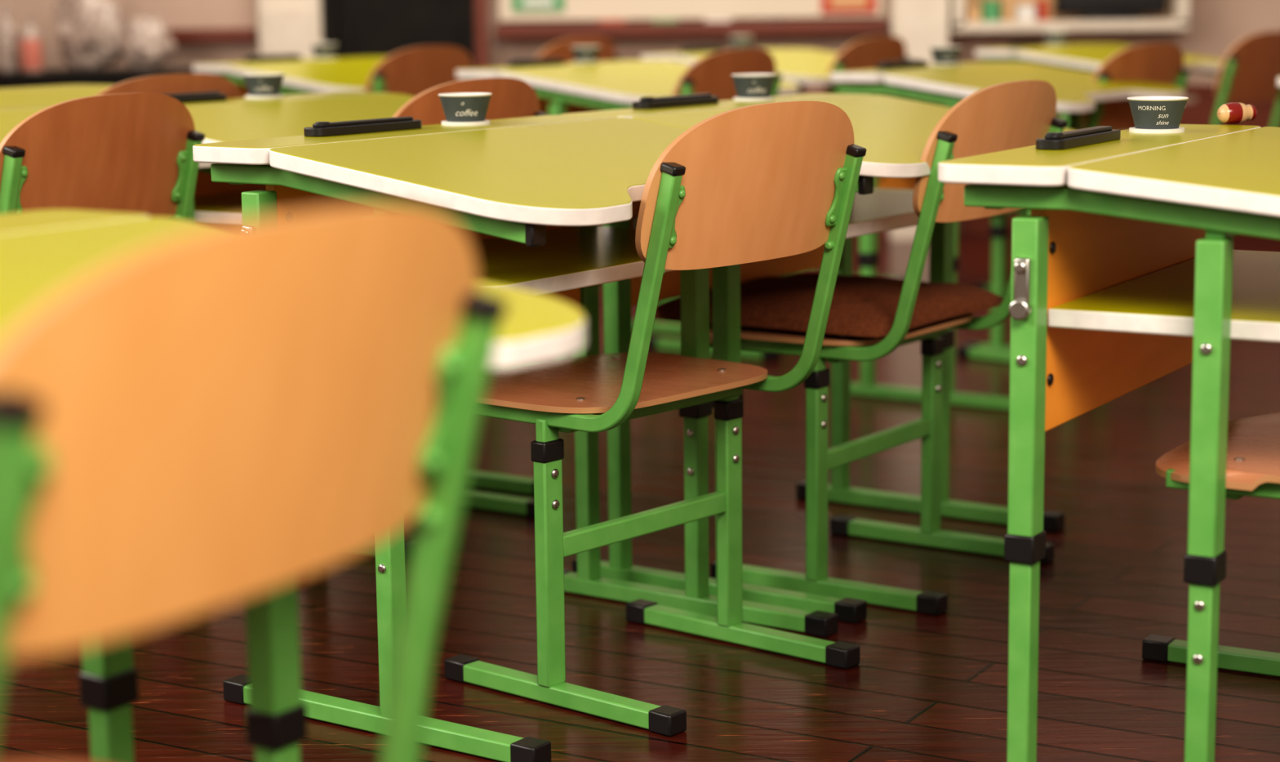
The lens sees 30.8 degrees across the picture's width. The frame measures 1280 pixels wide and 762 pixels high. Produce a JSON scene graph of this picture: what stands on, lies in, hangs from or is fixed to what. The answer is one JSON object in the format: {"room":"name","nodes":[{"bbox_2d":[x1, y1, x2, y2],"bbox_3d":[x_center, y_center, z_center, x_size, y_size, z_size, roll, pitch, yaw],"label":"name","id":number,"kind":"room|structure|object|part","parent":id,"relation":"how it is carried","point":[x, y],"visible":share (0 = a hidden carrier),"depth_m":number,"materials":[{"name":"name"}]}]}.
{"room":"classroom","nodes":[
{"label":"classroom","id":0,"kind":"room"},
{"bbox_2d":[0,234,1279,761],"bbox_3d":[0.505,0.450,3.321,9.000,0.100,12.000,-1,10,0],"label":"floor","id":1,"kind":"structure","parent":0,"point":[922,687],"depth_m":3.50,"materials":[{"name":"brown wood"}]},
{"bbox_2d":[0,84,113,106],"bbox_3d":[-1.229,-0.207,4.763,0.598,0.758,0.800,6,11,33],"label":"school desk","id":2,"kind":"object","parent":1,"relation":"on","point":[51,95],"visible":0.05,"depth_m":4.87,"materials":[{"name":"laminate"}]},
{"bbox_2d":[0,66,204,88],"bbox_3d":[-2.360,-0.824,8.689,1.400,0.660,0.500,-1,10,0],"label":"countertop","id":3,"kind":"structure","parent":1,"relation":"on","point":[104,76],"depth_m":8.39,"materials":[{"name":"brown wood"}]},
{"bbox_2d":[0,3,18,71],"bbox_3d":[-2.345,-1.271,8.604,0.080,0.250,0.079,-1,10,0],"label":"plastic bottle","id":4,"kind":"object","parent":3,"relation":"on","point":[9,58],"visible":1,"depth_m":8.58,"materials":[{"name":"white plastic"}]},
{"bbox_2d":[19,16,43,71],"bbox_3d":[-2.235,-1.234,8.529,0.080,0.200,0.079,-1,10,0],"label":"plastic bottle","id":5,"kind":"object","parent":3,"relation":"on","point":[30,39],"visible":1,"depth_m":8.50,"materials":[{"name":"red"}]},
{"bbox_2d":[53,0,127,71],"bbox_3d":[-2.032,-1.322,8.603,0.268,0.345,0.197,-1,10,0],"label":"plastic bag","id":6,"kind":"object","parent":3,"relation":"on","point":[89,32],"visible":0.98,"depth_m":8.55,"materials":[{"name":"white plastic"}]},
{"bbox_2d":[117,14,175,70],"bbox_3d":[-1.818,-1.246,8.557,0.183,0.204,0.133,3,10,20],"label":"plastic bag","id":7,"kind":"object","parent":3,"relation":"on","point":[146,42],"visible":1,"depth_m":8.52,"materials":[{"name":"white plastic"}]},
{"bbox_2d":[0,93,204,221],"bbox_3d":[-1.003,-0.054,3.692,0.539,0.806,0.440,5,11,31],"label":"chair","id":8,"kind":"object","parent":1,"relation":"on","point":[130,153],"visible":0.44,"depth_m":3.50,"materials":[{"name":"green paint"}]},
{"bbox_2d":[0,105,212,173],"bbox_3d":[-1.097,-0.044,3.786,0.598,0.758,0.800,6,11,33],"label":"school desk","id":9,"kind":"object","parent":1,"relation":"on","point":[11,116],"visible":0.04,"depth_m":3.96,"materials":[{"name":"laminate"}]},
{"bbox_3d":[-1.119,-0.033,3.796,0.544,0.732,0.765,6,11,33],"label":"frame","id":10,"kind":"part","parent":9,"relation":"part of","materials":[{"name":"green paint"}]},
{"bbox_2d":[95,73,243,98],"bbox_3d":[-1.071,-0.201,4.569,0.539,0.806,0.440,6,12,36],"label":"chair","id":11,"kind":"object","parent":1,"relation":"on","point":[174,82],"visible":0.02,"depth_m":4.35,"materials":[{"name":"green paint"}]},
{"bbox_2d":[0,203,506,761],"bbox_3d":[-0.393,0.306,1.407,0.539,0.838,0.440,5,11,30],"label":"chair","id":12,"kind":"object","parent":1,"relation":"on","point":[195,423],"visible":1,"depth_m":1.20,"materials":[{"name":"green paint"}]},
{"bbox_3d":[-0.459,0.316,1.448,0.385,0.022,0.440,5,11,30],"label":"seat","id":13,"kind":"part","parent":12,"relation":"part of","materials":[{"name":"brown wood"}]},
{"bbox_2d":[192,56,387,97],"bbox_3d":[-0.803,-0.555,6.804,0.598,0.758,0.800,6,11,33],"label":"school desk","id":14,"kind":"object","parent":1,"relation":"on","point":[304,76],"visible":0.06,"depth_m":6.53,"materials":[{"name":"laminate"}]},
{"bbox_3d":[-0.825,-0.543,6.814,0.544,0.732,0.765,6,11,33],"label":"frame","id":15,"kind":"part","parent":14,"relation":"part of","materials":[{"name":"green paint"}]},
{"bbox_3d":[-0.977,-0.775,6.884,0.020,0.270,0.671,6,11,33],"label":"modesty panel","id":16,"kind":"part","parent":14,"relation":"part of","materials":[{"name":"brown wood"}]},
{"bbox_2d":[244,53,302,62],"bbox_3d":[-1.074,-0.947,6.815,0.036,0.019,0.224,6,11,33],"label":"tray","id":17,"kind":"object","parent":14,"relation":"on","point":[290,56],"visible":1,"depth_m":6.79,"materials":[{"name":"black plastic"}]},
{"bbox_2d":[311,43,337,58],"bbox_3d":[-0.948,-0.990,6.982,0.080,0.045,0.080,-1,10,0],"label":"paper cup","id":18,"kind":"object","parent":14,"relation":"on","point":[321,51],"visible":1,"depth_m":6.96,"materials":[{"name":"white paper"}]},
{"bbox_2d":[0,208,586,761],"bbox_3d":[-0.490,0.298,1.704,0.655,0.758,0.800,6,11,34],"label":"school desk","id":19,"kind":"object","parent":1,"relation":"on","point":[43,252],"visible":0.33,"depth_m":1.99,"materials":[{"name":"laminate"}]},
{"bbox_3d":[-0.536,0.308,1.729,0.544,0.732,0.765,6,11,34],"label":"frame","id":20,"kind":"part","parent":19,"relation":"part of","materials":[{"name":"green paint"}]},
{"bbox_2d":[172,91,533,495],"bbox_3d":[-0.565,-0.122,4.210,0.598,0.758,0.800,6,11,33],"label":"school desk","id":21,"kind":"object","parent":1,"relation":"on","point":[217,204],"visible":0.06,"depth_m":4.17,"materials":[{"name":"laminate"}]},
{"bbox_2d":[162,91,226,102],"bbox_3d":[-0.836,-0.514,4.222,0.036,0.019,0.224,6,11,33],"label":"tray","id":22,"kind":"object","parent":21,"relation":"on","point":[202,96],"visible":0.44,"depth_m":4.24,"materials":[{"name":"black plastic"}]},
{"bbox_2d":[194,188,266,225],"bbox_3d":[-0.582,-0.324,4.186,0.358,0.022,0.661,6,11,33],"label":"shelf","id":23,"kind":"object","parent":21,"relation":"attached to","point":[220,206],"depth_m":3.98,"materials":[{"name":"laminate"}]},
{"bbox_3d":[-0.739,-0.342,4.290,0.020,0.270,0.671,6,11,33],"label":"modesty panel","id":24,"kind":"part","parent":21,"relation":"part of","materials":[{"name":"brown wood"}]},
{"bbox_2d":[242,72,284,98],"bbox_3d":[-0.710,-0.557,4.388,0.080,0.045,0.080,-1,10,0],"label":"paper cup","id":25,"kind":"object","parent":21,"relation":"on","point":[260,85],"visible":1,"depth_m":4.36,"materials":[{"name":"white paper"}]},
{"bbox_2d":[364,45,475,96],"bbox_3d":[-0.775,-0.552,6.640,0.539,0.806,0.440,6,12,36],"label":"chair","id":26,"kind":"object","parent":1,"relation":"on","point":[413,71],"visible":0.11,"depth_m":6.39,"materials":[{"name":"green paint"}]},
{"bbox_3d":[-0.769,-0.518,6.641,0.484,0.739,0.426,6,12,36],"label":"chair frame","id":27,"kind":"part","parent":26,"relation":"part of","materials":[{"name":"green paint"}]},
{"bbox_2d":[359,77,548,562],"bbox_3d":[-0.477,-0.140,4.165,0.539,0.806,0.440,6,11,33],"label":"chair","id":28,"kind":"object","parent":1,"relation":"on","point":[511,97],"visible":0.06,"depth_m":4.00,"materials":[{"name":"green paint"}]},
{"bbox_3d":[-0.291,-0.414,3.990,0.082,0.211,0.432,6,11,33],"label":"backrest","id":29,"kind":"part","parent":28,"relation":"part of","materials":[{"name":"brown wood"}]},
{"bbox_2d":[192,115,838,761],"bbox_3d":[-0.117,0.035,3.247,0.598,0.758,0.800,6,12,34],"label":"school desk","id":30,"kind":"object","parent":1,"relation":"on","point":[531,196],"visible":0.46,"depth_m":3.05,"materials":[{"name":"laminate"}]},
{"bbox_2d":[303,116,422,137],"bbox_3d":[-0.387,-0.358,3.263,0.036,0.019,0.224,6,12,34],"label":"tray","id":31,"kind":"object","parent":30,"relation":"on","point":[318,129],"visible":1,"depth_m":3.24,"materials":[{"name":"black plastic"}]},
{"bbox_3d":[-0.289,-0.186,3.329,0.020,0.270,0.671,6,12,34],"label":"modesty panel","id":32,"kind":"part","parent":30,"relation":"part of","materials":[{"name":"brown wood"}]},
{"bbox_2d":[438,92,492,125],"bbox_3d":[-0.257,-0.401,3.427,0.080,0.045,0.080,-1,10,0],"label":"paper cup","id":33,"kind":"object","parent":30,"relation":"on","point":[460,108],"visible":1,"depth_m":3.40,"materials":[{"name":"white paper"}]},
{"bbox_2d":[470,225,673,294],"bbox_3d":[-0.134,-0.168,3.223,0.358,0.022,0.661,6,12,34],"label":"shelf","id":34,"kind":"object","parent":30,"relation":"attached to","point":[571,257],"depth_m":3.13,"materials":[{"name":"laminate"}]},
{"bbox_2d":[536,36,621,63],"bbox_3d":[-0.377,-0.722,7.626,0.539,0.806,0.440,6,12,36],"label":"chair","id":35,"kind":"object","parent":1,"relation":"on","point":[562,49],"visible":0.06,"depth_m":7.37,"materials":[{"name":"green paint"}]},
{"bbox_3d":[-0.371,-0.689,7.627,0.484,0.739,0.426,6,12,36],"label":"chair frame","id":36,"kind":"part","parent":35,"relation":"part of","materials":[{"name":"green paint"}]},
{"bbox_2d":[455,59,799,359],"bbox_3d":[-0.002,-0.445,6.094,0.598,0.758,0.800,6,11,33],"label":"school desk","id":37,"kind":"object","parent":1,"relation":"on","point":[567,87],"visible":0.22,"depth_m":5.83,"materials":[{"name":"laminate"}]},
{"bbox_2d":[506,57,564,66],"bbox_3d":[-0.273,-0.837,6.105,0.036,0.019,0.224,6,11,33],"label":"tray","id":38,"kind":"object","parent":37,"relation":"on","point":[548,61],"visible":1,"depth_m":6.08,"materials":[{"name":"black plastic"}]},
{"bbox_3d":[-0.176,-0.665,6.174,0.020,0.270,0.671,6,11,33],"label":"modesty panel","id":39,"kind":"part","parent":37,"relation":"part of","materials":[{"name":"brown wood"}]},
{"bbox_2d":[571,45,599,63],"bbox_3d":[-0.146,-0.880,6.272,0.080,0.045,0.080,-1,10,0],"label":"paper cup","id":40,"kind":"object","parent":37,"relation":"on","point":[582,54],"visible":1,"depth_m":6.25,"materials":[{"name":"white paper"}]},
{"bbox_3d":[-0.024,-0.433,6.104,0.544,0.732,0.765,6,11,33],"label":"frame","id":41,"kind":"part","parent":37,"relation":"part of","materials":[{"name":"green paint"}]},
{"bbox_2d":[444,100,866,736],"bbox_3d":[-0.008,0.011,3.239,0.539,0.806,0.440,8,13,40],"label":"chair","id":42,"kind":"object","parent":1,"relation":"on","point":[759,182],"visible":0.92,"depth_m":3.12,"materials":[{"name":"green paint"}]},
{"bbox_3d":[-0.066,0.002,3.288,0.385,0.022,0.440,8,13,40],"label":"seat","id":43,"kind":"part","parent":42,"relation":"part of","materials":[{"name":"brown wood"}]},
{"bbox_3d":[0.162,-0.260,3.042,0.082,0.211,0.432,8,13,40],"label":"backrest","id":44,"kind":"part","parent":42,"relation":"part of","materials":[{"name":"brown wood"}]},
{"bbox_2d":[568,48,782,360],"bbox_3d":[0.046,-0.445,5.949,0.539,0.806,0.440,6,12,36],"label":"chair","id":45,"kind":"object","parent":1,"relation":"on","point":[712,73],"visible":0.14,"depth_m":5.72,"materials":[{"name":"green paint"}]},
{"bbox_3d":[0.226,-0.718,5.766,0.082,0.211,0.432,6,12,36],"label":"backrest","id":46,"kind":"part","parent":45,"relation":"part of","materials":[{"name":"brown wood"}]},
{"bbox_2d":[640,48,904,303],"bbox_3d":[0.466,-0.641,7.228,0.598,0.758,0.800,6,11,33],"label":"school desk","id":47,"kind":"object","parent":1,"relation":"on","point":[800,66],"visible":0.11,"depth_m":6.99,"materials":[{"name":"laminate"}]},
{"bbox_2d":[680,45,724,53],"bbox_3d":[0.195,-1.033,7.239,0.036,0.019,0.224,6,11,33],"label":"tray","id":48,"kind":"object","parent":47,"relation":"on","point":[709,48],"visible":0.97,"depth_m":7.21,"materials":[{"name":"black plastic"}]},
{"bbox_2d":[728,35,753,48],"bbox_3d":[0.322,-1.076,7.406,0.080,0.045,0.080,-1,10,0],"label":"paper cup","id":49,"kind":"object","parent":47,"relation":"on","point":[736,42],"visible":0.95,"depth_m":7.38,"materials":[{"name":"white paper"}]},
{"bbox_2d":[560,93,1071,623],"bbox_3d":[0.339,-0.079,3.894,0.598,0.758,0.800,6,12,34],"label":"school desk","id":50,"kind":"object","parent":1,"relation":"on","point":[894,132],"visible":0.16,"depth_m":3.77,"materials":[{"name":"laminate"}]},
{"bbox_2d":[632,93,718,109],"bbox_3d":[0.061,-0.470,3.898,0.036,0.019,0.224,6,12,34],"label":"tray","id":51,"kind":"object","parent":50,"relation":"on","point":[645,102],"visible":1,"depth_m":3.87,"materials":[{"name":"black plastic"}]},
{"bbox_3d":[0.167,-0.300,3.977,0.020,0.270,0.671,6,12,34],"label":"modesty panel","id":52,"kind":"part","parent":50,"relation":"part of","materials":[{"name":"brown wood"}]},
{"bbox_2d":[731,73,776,101],"bbox_3d":[0.200,-0.515,4.074,0.080,0.045,0.080,-1,10,0],"label":"paper cup","id":53,"kind":"object","parent":50,"relation":"on","point":[748,86],"visible":1,"depth_m":4.05,"materials":[{"name":"white paper"}]},
{"bbox_2d":[631,187,919,238],"bbox_3d":[0.322,-0.282,3.870,0.358,0.022,0.661,6,12,34],"label":"shelf","id":54,"kind":"object","parent":50,"relation":"attached to","point":[882,210],"depth_m":3.73,"materials":[{"name":"laminate"}]},
{"bbox_2d":[778,35,911,276],"bbox_3d":[0.524,-0.666,7.231,0.539,0.806,0.440,6,12,36],"label":"chair","id":55,"kind":"object","parent":1,"relation":"on","point":[865,53],"visible":0.16,"depth_m":6.97,"materials":[{"name":"green paint"}]},
{"bbox_3d":[0.703,-0.939,7.048,0.082,0.211,0.432,6,12,36],"label":"backrest","id":56,"kind":"part","parent":55,"relation":"part of","materials":[{"name":"brown wood"}]},
{"bbox_2d":[709,80,1066,615],"bbox_3d":[0.375,-0.087,3.795,0.539,0.806,0.440,6,12,34],"label":"chair","id":57,"kind":"object","parent":1,"relation":"on","point":[1009,115],"visible":0.58,"depth_m":3.65,"materials":[{"name":"green paint"}]},
{"bbox_2d":[654,272,1003,337],"bbox_3d":[0.313,-0.136,3.855,0.442,0.055,0.462,6,12,34],"label":"seat cushion","id":58,"kind":"object","parent":57,"relation":"on","point":[862,305],"visible":0.66,"depth_m":3.74,"materials":[{"name":"brown fabric"}]},
{"bbox_3d":[0.312,-0.094,3.838,0.385,0.022,0.440,6,12,34],"label":"seat","id":59,"kind":"part","parent":57,"relation":"part of","materials":[{"name":"brown wood"}]},
{"bbox_3d":[0.559,-0.361,3.617,0.082,0.211,0.432,6,12,34],"label":"backrest","id":60,"kind":"part","parent":57,"relation":"part of","materials":[{"name":"brown wood"}]},
{"bbox_2d":[830,61,1185,409],"bbox_3d":[0.904,-0.372,5.601,0.598,0.758,0.800,6,11,33],"label":"school desk","id":61,"kind":"object","parent":1,"relation":"on","point":[1077,93],"visible":0.37,"depth_m":5.43,"materials":[{"name":"laminate"}]},
{"bbox_2d":[875,59,928,69],"bbox_3d":[0.633,-0.765,5.612,0.036,0.019,0.224,6,11,33],"label":"tray","id":62,"kind":"object","parent":61,"relation":"on","point":[911,63],"visible":1,"depth_m":5.58,"materials":[{"name":"black plastic"}]},
{"bbox_3d":[0.730,-0.593,5.681,0.020,0.270,0.671,6,11,33],"label":"modesty panel","id":63,"kind":"part","parent":61,"relation":"part of","materials":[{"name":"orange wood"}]},
{"bbox_2d":[929,46,961,65],"bbox_3d":[0.760,-0.808,5.779,0.080,0.045,0.080,-1,10,0],"label":"paper cup","id":64,"kind":"object","parent":61,"relation":"on","point":[942,55],"visible":1,"depth_m":5.75,"materials":[{"name":"white paper"}]},
{"bbox_2d":[956,42,1191,361],"bbox_3d":[1.091,-0.469,6.017,0.539,0.806,0.440,8,13,42],"label":"chair","id":65,"kind":"object","parent":1,"relation":"on","point":[1162,63],"visible":0.18,"depth_m":5.77,"materials":[{"name":"green paint"}]},
{"bbox_3d":[1.256,-0.738,5.815,0.082,0.211,0.432,8,13,42],"label":"backrest","id":66,"kind":"part","parent":65,"relation":"part of","materials":[{"name":"brown wood"}]},
{"bbox_2d":[973,43,1222,294],"bbox_3d":[1.496,-0.677,7.376,0.598,0.758,0.800,6,11,33],"label":"school desk","id":67,"kind":"object","parent":1,"relation":"on","point":[1088,57],"visible":0.2,"depth_m":7.17,"materials":[{"name":"laminate"}]},
{"bbox_2d":[1006,40,1044,48],"bbox_3d":[1.225,-1.070,7.387,0.036,0.019,0.224,6,11,33],"label":"tray","id":68,"kind":"object","parent":67,"relation":"on","point":[1031,43],"visible":1,"depth_m":7.35,"materials":[{"name":"black plastic"}]},
{"bbox_2d":[1044,31,1068,45],"bbox_3d":[1.351,-1.113,7.554,0.080,0.045,0.080,-1,10,0],"label":"paper cup","id":69,"kind":"object","parent":67,"relation":"on","point":[1052,37],"visible":1,"depth_m":7.53,"materials":[{"name":"white paper"}]},
{"bbox_3d":[1.321,-0.897,7.456,0.020,0.270,0.671,6,11,33],"label":"modesty panel","id":70,"kind":"part","parent":67,"relation":"part of","materials":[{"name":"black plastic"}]},
{"bbox_2d":[1185,95,1196,103],"bbox_3d":[1.478,-0.880,7.352,0.358,0.022,0.661,6,11,33],"label":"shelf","id":71,"kind":"object","parent":67,"relation":"attached to","point":[1192,99],"depth_m":7.47,"materials":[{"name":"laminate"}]},
{"bbox_2d":[937,124,1279,761],"bbox_3d":[0.790,0.095,2.824,0.610,0.758,0.800,5,11,30],"label":"school desk","id":72,"kind":"object","parent":1,"relation":"on","point":[1127,273],"visible":0.98,"depth_m":2.59,"materials":[{"name":"metal"}]},
{"bbox_2d":[1035,125,1120,150],"bbox_3d":[0.538,-0.299,2.847,0.036,0.019,0.224,5,11,30],"label":"tray","id":73,"kind":"object","parent":72,"relation":"on","point":[1098,134],"visible":1,"depth_m":2.80,"materials":[{"name":"black plastic"}]},
{"bbox_3d":[0.614,-0.122,2.891,0.020,0.270,0.671,5,11,30],"label":"modesty panel","id":74,"kind":"part","parent":72,"relation":"part of","materials":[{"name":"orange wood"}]},
{"bbox_2d":[1127,96,1188,133],"bbox_3d":[0.683,-0.351,3.069,0.080,0.045,0.080,-1,10,0],"label":"paper cup","id":75,"kind":"object","parent":72,"relation":"on","point":[1150,114],"visible":1,"depth_m":3.04,"materials":[{"name":"grey paper"}]},
{"bbox_2d":[1047,249,1279,342],"bbox_3d":[0.777,-0.107,2.797,0.358,0.022,0.661,5,11,30],"label":"shelf","id":76,"kind":"object","parent":72,"relation":"attached to","point":[1155,295],"depth_m":2.66,"materials":[{"name":"laminate"}]},
{"bbox_2d":[1217,102,1257,124],"bbox_3d":[0.825,-0.370,3.210,0.057,0.030,0.030,-4,10,-20],"label":"toy","id":77,"kind":"object","parent":72,"relation":"on","point":[1232,113],"visible":1,"depth_m":3.20,"materials":[{"name":"red paint"}]},
{"bbox_2d":[1155,412,1279,499],"bbox_3d":[0.904,0.089,2.705,0.539,0.806,0.440,5,11,31],"label":"chair","id":78,"kind":"object","parent":1,"relation":"on","point":[1253,442],"visible":0.77,"depth_m":2.67,"materials":[{"name":"green paint"}]},
{"bbox_3d":[0.911,0.123,2.707,0.484,0.739,0.426,5,11,31],"label":"chair frame","id":79,"kind":"part","parent":78,"relation":"part of","materials":[{"name":"green paint"}]},
{"bbox_2d":[1211,31,1279,127],"bbox_3d":[1.718,-0.683,7.249,0.539,0.806,0.440,8,13,42],"label":"chair","id":80,"kind":"object","parent":1,"relation":"on","point":[1249,72],"visible":0.34,"depth_m":6.98,"materials":[{"name":"green paint"}]},
{"bbox_2d":[1276,75,1279,87],"bbox_3d":[1.790,-0.292,5.059,0.598,0.758,0.800,6,11,33],"label":"school desk","id":81,"kind":"object","parent":1,"relation":"on","point":[1277,77],"visible":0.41,"depth_m":4.84,"materials":[{"name":"laminate"}]},
{"bbox_2d":[0,0,1279,234],"bbox_3d":[0.477,-1.957,8.900,9.000,2.800,0.200,-1,10,0],"label":"wall","id":82,"kind":"structure","parent":0,"point":[1215,26],"depth_m":8.91,"materials":[{"name":"beige paint"}]},
{"bbox_2d":[168,27,256,42],"bbox_3d":[-1.655,-1.316,8.856,0.380,0.050,0.060,-1,10,0],"label":"trim","id":83,"kind":"structure","parent":82,"relation":"attached to","point":[232,34],"depth_m":8.83,"materials":[{"name":"brown wood"}]},
{"bbox_2d":[257,0,324,58],"bbox_3d":[-1.328,-1.563,8.793,0.240,2.100,0.065,-1,10,0],"label":"pillar","id":84,"kind":"structure","parent":82,"relation":"in","point":[286,27],"depth_m":8.80,"materials":[{"name":"beige paint"}]},
{"bbox_2d":[323,0,489,68],"bbox_3d":[-0.889,-1.605,8.769,0.620,2.180,0.100,-1,10,0],"label":"door","id":85,"kind":"structure","parent":82,"relation":"in","point":[358,28],"depth_m":8.81,"materials":[{"name":"brown wood"}]},
{"bbox_2d":[495,0,888,37],"bbox_3d":[0.187,-1.957,8.724,1.480,1.305,0.135,-1,10,0],"label":"whiteboard","id":86,"kind":"object","parent":82,"relation":"attached to","point":[664,15],"visible":1,"depth_m":8.84,"materials":[{"name":"glossy white board surface"},{"name":"brown wood"}]},
{"bbox_2d":[887,0,948,239],"bbox_3d":[1.048,-1.933,8.722,0.210,2.800,0.160,-1,10,0],"label":"pillar","id":87,"kind":"structure","parent":82,"relation":"attached to","point":[922,24],"depth_m":8.74,"materials":[{"name":"beige paint"}]},
{"bbox_2d":[597,84,1279,235],"bbox_3d":[0.490,-0.841,8.985,7.600,0.570,0.040,-1,10,0],"label":"trim","id":88,"kind":"structure","parent":82,"relation":"attached to","point":[1201,112],"depth_m":8.94,"materials":[{"name":"brown wood"}]},
{"bbox_2d":[948,0,1190,32],"bbox_3d":[1.611,-1.689,8.739,0.880,0.740,0.200,-1,10,0],"label":"wall shelf","id":89,"kind":"object","parent":82,"relation":"attached to","point":[964,15],"visible":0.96,"depth_m":8.70,"materials":[{"name":"beige paint"}]},
{"bbox_2d":[1053,0,1167,19],"bbox_3d":[1.772,-1.523,8.752,0.420,0.320,0.080,-1,10,0],"label":"television","id":90,"kind":"object","parent":89,"relation":"on","point":[1090,9],"visible":1,"depth_m":8.74,"materials":[{"name":"black plastic"}]}
]}

